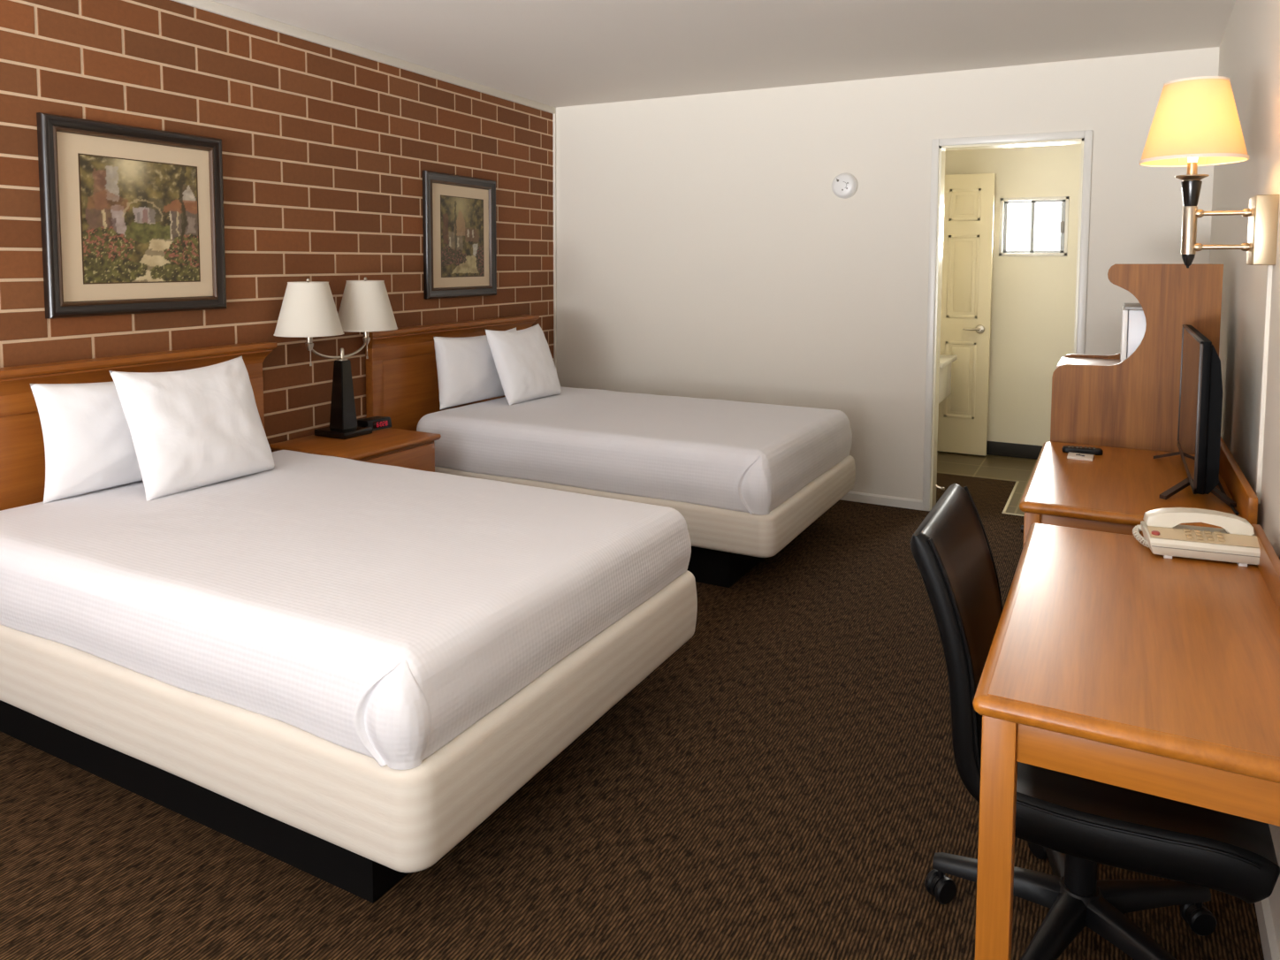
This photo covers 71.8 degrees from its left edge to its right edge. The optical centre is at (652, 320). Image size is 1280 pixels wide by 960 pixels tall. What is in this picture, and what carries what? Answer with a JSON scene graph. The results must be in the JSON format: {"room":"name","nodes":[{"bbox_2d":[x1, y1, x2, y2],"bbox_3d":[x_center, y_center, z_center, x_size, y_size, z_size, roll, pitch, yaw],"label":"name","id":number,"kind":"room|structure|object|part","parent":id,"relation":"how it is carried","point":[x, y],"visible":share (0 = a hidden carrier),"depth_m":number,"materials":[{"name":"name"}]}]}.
{"room":"hotel room","nodes":[
{"label":"hotel room","id":0,"kind":"room"},
{"bbox_2d":[0,0,553,452],"bbox_3d":[-2.399,0.023,2.467,0.150,2.510,8.250,2,4,24],"label":"wall","id":1,"kind":"structure","parent":0,"point":[326,151],"depth_m":3.89,"materials":[{"name":"brown brick"}]},
{"bbox_2d":[36,112,226,319],"bbox_3d":[-1.907,-0.374,3.304,0.031,0.692,0.710,2,4,24],"label":"framed picture","id":2,"kind":"object","parent":1,"relation":"attached to","point":[133,221],"visible":1,"depth_m":3.25,"materials":[{"name":"black paint"}]},
{"bbox_2d":[79,154,199,282],"bbox_3d":[-1.907,-0.372,3.314,0.001,0.449,0.463,2,4,24],"label":"art print","id":3,"kind":"object","parent":2,"relation":"attached to","point":[140,219],"depth_m":3.29},
{"bbox_2d":[171,0,556,114],"bbox_3d":[-2.318,-1.187,2.376,0.034,0.043,7.998,2,4,24],"label":"trim","id":4,"kind":"structure","parent":1,"relation":"attached to","point":[211,6],"depth_m":4.23,"materials":[{"name":"beige paint"}]},
{"bbox_2d":[422,170,496,299],"bbox_3d":[-1.095,-0.486,5.096,0.031,0.696,0.662,2,4,24],"label":"framed picture","id":5,"kind":"object","parent":1,"relation":"attached to","point":[460,234],"visible":1,"depth_m":5.07,"materials":[{"name":"black paint"}]},
{"bbox_2d":[441,195,483,276],"bbox_3d":[-1.094,-0.484,5.109,0.001,0.451,0.402,2,4,24],"label":"art print","id":6,"kind":"object","parent":5,"relation":"attached to","point":[461,218],"depth_m":5.10},
{"bbox_2d":[552,114,556,370],"bbox_3d":[-0.670,-0.211,6.085,0.020,2.397,0.018,2,4,24],"label":"trim","id":7,"kind":"structure","parent":1,"relation":"attached to","point":[553,115],"depth_m":6.06,"materials":[{"name":"beige paint"}]},
{"bbox_2d":[0,450,1264,959],"bbox_3d":[-0.443,1.260,2.518,3.825,0.050,9.720,2,4,28],"label":"floor","id":8,"kind":"structure","parent":0,"point":[786,784],"depth_m":2.15,"materials":[{"name":"brown carpet"}]},
{"bbox_2d":[0,342,277,510],"bbox_3d":[-1.971,0.660,3.157,0.091,1.048,1.534,2,4,24],"label":"headboard","id":9,"kind":"object","parent":8,"relation":"on","point":[22,453],"visible":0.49,"depth_m":2.96,"materials":[{"name":"brown wood"}]},
{"bbox_3d":[-1.992,0.608,3.163,0.040,0.650,1.400,2,4,24],"label":"panel","id":10,"kind":"part","parent":9,"relation":"part of","materials":[{"name":"brown wood"}]},
{"bbox_3d":[-1.988,0.249,3.137,0.046,0.080,1.450,2,4,24],"label":"rail","id":11,"kind":"part","parent":9,"relation":"part of","materials":[{"name":"brown wood"}]},
{"bbox_3d":[-1.969,0.180,3.124,0.090,0.086,1.534,2,4,24],"label":"crown moulding","id":12,"kind":"part","parent":9,"relation":"part of","materials":[{"name":"brown wood"}]},
{"bbox_3d":[-1.706,0.691,3.795,0.047,0.900,0.075,2,4,24],"label":"post","id":13,"kind":"part","parent":9,"relation":"part of","materials":[{"name":"brown wood"}]},
{"bbox_2d":[0,449,697,903],"bbox_3d":[-1.008,0.901,2.744,1.952,0.632,1.347,2,4,28],"label":"bed","id":14,"kind":"object","parent":8,"relation":"on","point":[337,669],"visible":1,"depth_m":2.15,"materials":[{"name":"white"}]},
{"bbox_2d":[30,381,142,503],"bbox_3d":[-1.789,0.370,3.117,0.146,0.382,0.700,2,4,28],"label":"pillow","id":15,"kind":"object","parent":14,"relation":"on","point":[88,445],"visible":0.39,"depth_m":2.89,"materials":[{"name":"white fabric"}]},
{"bbox_2d":[108,355,275,501],"bbox_3d":[-1.578,0.355,3.080,0.224,0.413,0.516,2,4,28],"label":"pillow","id":16,"kind":"object","parent":14,"relation":"on","point":[199,427],"visible":1,"depth_m":2.99,"materials":[{"name":"white fabric"}]},
{"bbox_2d":[269,427,441,472],"bbox_3d":[-1.319,0.830,3.989,0.524,0.600,0.547,2,4,28],"label":"nightstand","id":17,"kind":"object","parent":8,"relation":"on","point":[404,448],"visible":0.2,"depth_m":3.90,"materials":[{"name":"brown wood"}]},
{"bbox_2d":[273,277,398,439],"bbox_3d":[-1.427,0.164,4.032,0.291,0.722,0.623,2,4,28],"label":"table lamp","id":18,"kind":"object","parent":17,"relation":"on","point":[308,310],"visible":1,"depth_m":4.02,"materials":[{"name":"black paint"}]},
{"bbox_3d":[-1.504,-0.056,3.870,0.291,0.230,0.291,2,4,28],"label":"lamp shade","id":19,"kind":"part","parent":18,"relation":"part of","materials":[{"name":"white fabric"}]},
{"bbox_2d":[304,336,313,365],"bbox_3d":[-1.502,0.120,3.886,0.036,0.156,0.052,2,4,28],"label":"socket","id":20,"kind":"object","parent":18,"relation":"attached to","point":[309,346],"depth_m":3.87,"materials":[{"name":"silver metal"}]},
{"bbox_3d":[-1.463,0.135,3.962,0.011,0.081,0.187,2,4,28],"label":"arm","id":21,"kind":"part","parent":18,"relation":"part of","materials":[{"name":"silver metal"}]},
{"bbox_3d":[-1.420,0.152,4.046,0.048,0.055,0.048,2,4,28],"label":"finial post","id":22,"kind":"part","parent":18,"relation":"part of","materials":[{"name":"silver metal"}]},
{"bbox_3d":[-1.384,0.124,4.113,0.011,0.081,0.155,2,4,28],"label":"arm","id":23,"kind":"part","parent":18,"relation":"part of","materials":[{"name":"silver metal"}]},
{"bbox_2d":[362,331,370,358],"bbox_3d":[-1.348,0.100,4.179,0.036,0.156,0.052,2,4,28],"label":"socket","id":24,"kind":"object","parent":18,"relation":"attached to","point":[366,339],"depth_m":4.16,"materials":[{"name":"silver metal"}]},
{"bbox_3d":[-1.349,-0.075,4.163,0.291,0.230,0.291,2,4,28],"label":"lamp shade","id":25,"kind":"part","parent":18,"relation":"part of","materials":[{"name":"white fabric"}]},
{"bbox_2d":[356,415,392,430],"bbox_3d":[-1.338,0.488,4.229,0.120,0.048,0.137,3,5,33],"label":"alarm clock","id":26,"kind":"object","parent":17,"relation":"on","point":[377,422],"visible":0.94,"depth_m":4.19,"materials":[{"name":"black plastic"}]},
{"bbox_3d":[-1.120,0.651,3.872,0.018,0.155,0.477,2,4,28],"label":"drawer","id":27,"kind":"part","parent":17,"relation":"part of","materials":[{"name":"brown wood"}]},
{"bbox_2d":[365,315,539,431],"bbox_3d":[-1.096,0.531,5.089,0.090,1.048,1.544,2,4,24],"label":"headboard","id":28,"kind":"object","parent":8,"relation":"on","point":[402,381],"visible":0.41,"depth_m":4.67,"materials":[{"name":"brown wood"}]},
{"bbox_3d":[-1.399,0.646,4.472,0.047,0.900,0.075,2,4,24],"label":"post","id":29,"kind":"part","parent":28,"relation":"part of","materials":[{"name":"brown wood"}]},
{"bbox_3d":[-1.112,0.120,5.069,0.046,0.080,1.460,2,4,24],"label":"rail","id":30,"kind":"part","parent":28,"relation":"part of","materials":[{"name":"brown wood"}]},
{"bbox_3d":[-1.116,0.480,5.095,0.040,0.650,1.410,2,4,24],"label":"panel","id":31,"kind":"part","parent":28,"relation":"part of","materials":[{"name":"brown wood"}]},
{"bbox_3d":[-1.094,0.051,5.056,0.090,0.086,1.544,2,4,24],"label":"crown moulding","id":32,"kind":"part","parent":28,"relation":"part of","materials":[{"name":"brown wood"}]},
{"bbox_2d":[416,386,855,587],"bbox_3d":[-0.066,0.775,4.617,1.952,0.634,1.347,2,4,28],"label":"bed","id":33,"kind":"object","parent":8,"relation":"on","point":[745,479],"visible":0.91,"depth_m":4.03,"materials":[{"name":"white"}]},
{"bbox_2d":[433,327,516,410],"bbox_3d":[-0.948,0.251,4.913,0.162,0.383,0.720,2,4,28],"label":"pillow","id":34,"kind":"object","parent":33,"relation":"on","point":[466,367],"visible":0.64,"depth_m":4.71,"materials":[{"name":"white fabric"}]},
{"bbox_2d":[484,323,561,405],"bbox_3d":[-0.709,0.234,4.967,0.221,0.404,0.500,2,4,28],"label":"pillow","id":35,"kind":"object","parent":33,"relation":"on","point":[525,367],"visible":1,"depth_m":4.85,"materials":[{"name":"white fabric"}]},
{"bbox_2d":[910,483,1279,959],"bbox_3d":[0.876,0.842,1.805,0.606,0.893,0.586,2,4,28],"label":"office chair","id":36,"kind":"object","parent":8,"relation":"on","point":[1078,823],"visible":0.64,"depth_m":1.66,"materials":[{"name":"black leather"}]},
{"bbox_3d":[0.684,0.652,1.838,0.220,0.521,0.445,2,4,28],"label":"backrest","id":37,"kind":"part","parent":36,"relation":"part of","materials":[{"name":"black leather"}]},
{"bbox_3d":[0.744,1.186,1.895,0.270,0.050,0.054,2,4,28],"label":"leg","id":38,"kind":"part","parent":36,"relation":"part of","materials":[{"name":"black plastic"}]},
{"bbox_3d":[0.771,1.198,1.715,0.270,0.050,0.054,-4,5,-44],"label":"leg","id":39,"kind":"part","parent":36,"relation":"part of","materials":[{"name":"black plastic"}]},
{"bbox_3d":[0.908,1.181,1.975,0.054,0.050,0.270,1,4,10],"label":"leg","id":40,"kind":"part","parent":36,"relation":"part of","materials":[{"name":"black plastic"}]},
{"bbox_3d":[0.950,1.201,1.684,0.054,0.050,0.270,-2,4,-26],"label":"leg","id":41,"kind":"part","parent":36,"relation":"part of","materials":[{"name":"black plastic"}]},
{"bbox_3d":[0.919,0.905,1.731,0.457,0.106,0.445,2,4,28],"label":"seat","id":42,"kind":"part","parent":36,"relation":"part of","materials":[{"name":"black leather"}]},
{"bbox_3d":[1.035,1.191,1.845,0.270,0.050,0.054,0,4,-8],"label":"leg","id":43,"kind":"part","parent":36,"relation":"part of","materials":[{"name":"black plastic"}]},
{"bbox_2d":[972,523,1279,959],"bbox_3d":[0.920,0.888,1.678,0.476,0.820,1.015,2,4,28],"label":"desk","id":44,"kind":"object","parent":8,"relation":"on","point":[1112,660],"visible":0.8,"depth_m":1.36,"materials":[{"name":"brown wood"}]},
{"bbox_3d":[0.524,0.953,1.357,0.048,0.731,0.048,2,4,28],"label":"leg","id":45,"kind":"part","parent":44,"relation":"part of","materials":[{"name":"brown wood"}]},
{"bbox_2d":[1132,507,1260,566],"bbox_3d":[1.215,0.471,1.958,0.263,0.095,0.164,2,4,28],"label":"telephone","id":46,"kind":"object","parent":44,"relation":"on","point":[1163,533],"visible":0.91,"depth_m":1.93,"materials":[{"name":"beige plastic"}]},
{"bbox_3d":[1.129,0.476,2.023,0.033,0.066,0.129,1,4,13],"label":"coiled cord","id":47,"kind":"part","parent":46,"relation":"part of","materials":[{"name":"beige plastic"}]},
{"bbox_2d":[1150,530,1159,535],"bbox_3d":[1.111,0.467,1.949,0.017,0.008,0.017,2,4,28],"label":"button","id":48,"kind":"object","parent":46,"relation":"on","point":[1153,532],"depth_m":1.94,"materials":[{"name":"red plastic"}]},
{"bbox_2d":[1050,263,1223,452],"bbox_3d":[1.764,0.490,3.278,0.506,1.403,0.403,2,4,28],"label":"wooden cabinet","id":49,"kind":"object","parent":8,"relation":"on","point":[1102,400],"visible":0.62,"depth_m":3.06,"materials":[{"name":"laminate"}]},
{"bbox_2d":[1120,303,1146,362],"bbox_3d":[1.860,0.055,3.200,0.285,0.222,0.325,2,4,28],"label":"microwave","id":50,"kind":"object","parent":49,"relation":"on","point":[1133,318],"visible":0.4,"depth_m":3.11,"materials":[{"name":"white"}]},
{"bbox_3d":[1.742,0.053,3.262,0.018,0.204,0.325,2,4,28],"label":"door","id":51,"kind":"part","parent":50,"relation":"part of","materials":[{"name":"white plastic"}]},
{"bbox_3d":[1.853,0.478,3.448,0.506,1.403,0.018,2,4,28],"label":"panel","id":52,"kind":"part","parent":49,"relation":"part of","materials":[{"name":"laminate"}]},
{"bbox_2d":[1018,436,1258,548],"bbox_3d":[1.435,0.811,2.698,0.550,0.838,0.925,2,4,28],"label":"dresser","id":53,"kind":"object","parent":8,"relation":"on","point":[1112,492],"visible":0.31,"depth_m":2.48,"materials":[{"name":"brown wood"}]},
{"bbox_3d":[1.034,0.881,2.429,0.040,0.732,0.040,2,4,28],"label":"post","id":54,"kind":"part","parent":53,"relation":"part of","materials":[{"name":"brown wood"}]},
{"bbox_2d":[1066,452,1094,461],"bbox_3d":[1.417,0.449,2.923,0.078,0.009,0.077,2,4,28],"label":"pad","id":55,"kind":"object","parent":53,"relation":"on","point":[1070,455],"visible":1,"depth_m":2.91,"materials":[{"name":"beige paper"}]},
{"bbox_2d":[1061,445,1103,455],"bbox_3d":[1.459,0.438,2.997,0.124,0.021,0.040,2,4,22],"label":"remote control","id":56,"kind":"object","parent":53,"relation":"on","point":[1089,450],"visible":1,"depth_m":2.98,"materials":[{"name":"black plastic"}]},
{"bbox_2d":[1153,324,1239,515],"bbox_3d":[1.596,0.254,2.607,0.177,0.444,0.730,2,4,28],"label":"television","id":57,"kind":"object","parent":53,"relation":"on","point":[1200,392],"visible":1,"depth_m":2.32,"materials":[{"name":"black plastic"},{"name":"dark screen glass"}]},
{"bbox_3d":[1.587,0.436,2.452,0.029,0.101,0.426,2,4,22],"label":"power cord","id":58,"kind":"part","parent":57,"relation":"part of","materials":[{"name":"black plastic"}]},
{"bbox_2d":[210,0,1235,107],"bbox_3d":[-0.878,-1.192,1.498,4.425,0.100,8.200,2,4,28],"label":"ceiling","id":59,"kind":"structure","parent":0,"point":[554,53],"depth_m":4.06,"materials":[{"name":"beige paint"}]},
{"bbox_2d":[555,46,1219,500],"bbox_3d":[1.048,-0.169,5.256,4.225,2.540,0.110,2,4,28],"label":"wall","id":60,"kind":"structure","parent":0,"point":[707,248],"depth_m":5.22,"materials":[{"name":"beige paint"}]},
{"bbox_2d":[831,172,857,198],"bbox_3d":[1.106,-0.781,5.095,0.148,0.148,0.048,2,4,28],"label":"smoke detector","id":61,"kind":"object","parent":60,"relation":"attached to","point":[844,186],"visible":1,"depth_m":5.08,"materials":[{"name":"white paint"}]},
{"bbox_2d":[840,491,922,510],"bbox_3d":[0.427,1.001,5.590,2.501,0.055,0.014,2,4,28],"label":"baseboard","id":62,"kind":"structure","parent":60,"relation":"attached to","point":[850,496],"depth_m":5.11,"materials":[{"name":"white paint"}]},
{"bbox_2d":[922,129,1092,510],"bbox_3d":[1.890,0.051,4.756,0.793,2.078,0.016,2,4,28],"label":"trim","id":63,"kind":"structure","parent":60,"relation":"attached to","point":[1087,134],"depth_m":4.81,"materials":[{"name":"white paint"}]},
{"bbox_2d":[1001,480,1024,516],"bbox_3d":[2.310,1.069,5.230,0.363,0.024,0.808,2,4,28],"label":"trim","id":64,"kind":"structure","parent":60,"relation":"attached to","point":[1017,482],"depth_m":5.18,"materials":[{"name":"beige paint"}]},
{"bbox_2d":[944,144,1081,445],"bbox_3d":[2.524,-0.217,6.428,1.850,2.490,0.120,2,4,28],"label":"wall","id":65,"kind":"structure","parent":0,"point":[1033,297],"depth_m":6.29,"materials":[{"name":"beige paint"}]},
{"bbox_2d":[986,441,1043,459],"bbox_3d":[2.489,0.929,6.449,1.650,0.100,0.012,2,4,28],"label":"baseboard","id":66,"kind":"structure","parent":65,"relation":"attached to","point":[993,447],"depth_m":6.38,"materials":[{"name":"black tile"}]},
{"bbox_2d":[998,196,1069,256],"bbox_3d":[2.703,-0.667,6.260,0.446,0.412,0.080,2,4,28],"label":"window","id":67,"kind":"structure","parent":65,"relation":"in","point":[1064,200],"depth_m":6.25,"materials":[{"name":"white paint"}]},
{"bbox_2d":[1209,0,1279,955],"bbox_3d":[0.814,0.137,0.781,0.120,2.540,8.155,2,4,29],"label":"wall","id":68,"kind":"structure","parent":0,"point":[1249,52],"depth_m":2.64,"materials":[{"name":"beige paint"}]},
{"bbox_2d":[1138,76,1279,268],"bbox_3d":[1.418,-0.374,2.269,0.299,0.477,0.243,2,4,28],"label":"wall lamp","id":69,"kind":"object","parent":68,"relation":"attached to","point":[1196,123],"visible":1,"depth_m":2.20,"materials":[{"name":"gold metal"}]},
{"bbox_3d":[1.393,-0.235,2.291,0.033,0.124,0.033,2,4,28],"label":"stem","id":70,"kind":"part","parent":69,"relation":"part of","materials":[{"name":"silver metal"}]},
{"bbox_3d":[1.394,-0.458,2.276,0.056,0.097,0.056,2,4,28],"label":"bulb","id":71,"kind":"part","parent":69,"relation":"part of","materials":[{"name":"beige"}]},
{"bbox_3d":[1.394,-0.511,2.272,0.240,0.201,0.240,2,4,28],"label":"lamp shade","id":72,"kind":"part","parent":69,"relation":"part of","materials":[{"name":"fabric"}]},
{"bbox_3d":[1.394,-0.414,2.279,0.243,0.008,0.243,2,4,28],"label":"shade trim","id":73,"kind":"part","parent":69,"relation":"part of","materials":[{"name":"white fabric"}]},
{"bbox_3d":[1.395,-0.608,2.266,0.146,0.009,0.146,2,4,28],"label":"shade trim","id":74,"kind":"part","parent":69,"relation":"part of","materials":[{"name":"white fabric"}]},
{"bbox_3d":[1.454,-0.189,2.257,0.120,0.020,0.022,2,4,28],"label":"swing arm","id":75,"kind":"part","parent":69,"relation":"part of","materials":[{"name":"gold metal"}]},
{"bbox_3d":[1.454,-0.275,2.251,0.120,0.020,0.022,2,4,28],"label":"swing arm","id":76,"kind":"part","parent":69,"relation":"part of","materials":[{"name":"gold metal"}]},
{"bbox_3d":[1.518,-0.225,2.198,0.047,0.170,0.130,2,4,28],"label":"wall plate","id":77,"kind":"part","parent":69,"relation":"part of","materials":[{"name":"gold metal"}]},
{"bbox_2d":[1219,436,1258,525],"bbox_3d":[1.667,0.452,2.541,0.020,0.098,0.885,2,4,28],"label":"backsplash","id":78,"kind":"structure","parent":68,"relation":"attached to","point":[1241,491],"depth_m":2.35,"materials":[{"name":"brown wood"}]},
{"bbox_2d":[1255,265,1272,503],"bbox_3d":[1.533,0.161,2.216,0.010,0.602,0.020,2,4,28],"label":"cord cover","id":79,"kind":"object","parent":68,"relation":"attached to","point":[1269,268],"visible":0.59,"depth_m":2.21,"materials":[{"name":"beige paint"}]},
{"bbox_2d":[1251,524,1279,613],"bbox_3d":[1.129,0.526,1.555,0.018,0.080,0.995,2,4,28],"label":"backsplash","id":80,"kind":"structure","parent":68,"relation":"attached to","point":[1268,566],"depth_m":1.77,"materials":[{"name":"brown wood"}]},
{"bbox_2d":[1254,897,1279,959],"bbox_3d":[0.762,1.315,0.915,0.014,0.070,8.002,2,4,29],"label":"baseboard","id":81,"kind":"structure","parent":68,"relation":"attached to","point":[1268,938],"depth_m":1.80,"materials":[{"name":"white paint"}]},
{"bbox_3d":[1.348,-0.198,6.070,0.100,2.490,1.610,2,4,28],"label":"wall","id":82,"kind":"structure","parent":0,"visible":0},
{"bbox_2d":[938,354,956,403],"bbox_3d":[1.754,0.387,6.133,0.598,0.278,0.570,2,4,28],"label":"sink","id":83,"kind":"object","parent":82,"relation":"attached to","point":[945,360],"visible":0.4,"depth_m":6.01,"materials":[{"name":"white ceramic"}]},
{"bbox_2d":[939,354,956,368],"bbox_3d":[1.754,0.265,6.124,0.598,0.033,0.570,2,4,28],"label":"countertop","id":84,"kind":"structure","parent":83,"relation":"on","point":[945,360],"depth_m":6.00,"materials":[{"name":"ceramic"}]},
{"bbox_2d":[937,173,995,456],"bbox_3d":[2.066,-0.049,6.467,0.765,2.020,0.088,2,4,28],"label":"door","id":85,"kind":"structure","parent":82,"relation":"in","point":[969,199],"depth_m":6.37,"materials":[{"name":"beige paint"}]},
{"bbox_3d":[2.070,-0.127,6.467,0.595,1.660,0.007,2,4,28],"label":"panel","id":86,"kind":"part","parent":85,"relation":"part of","materials":[{"name":"beige paint"}]},
{"bbox_3d":[2.304,0.059,6.329,0.143,0.064,0.053,2,4,28],"label":"handle","id":87,"kind":"part","parent":85,"relation":"part of","materials":[{"name":"silver metal"}]}
]}

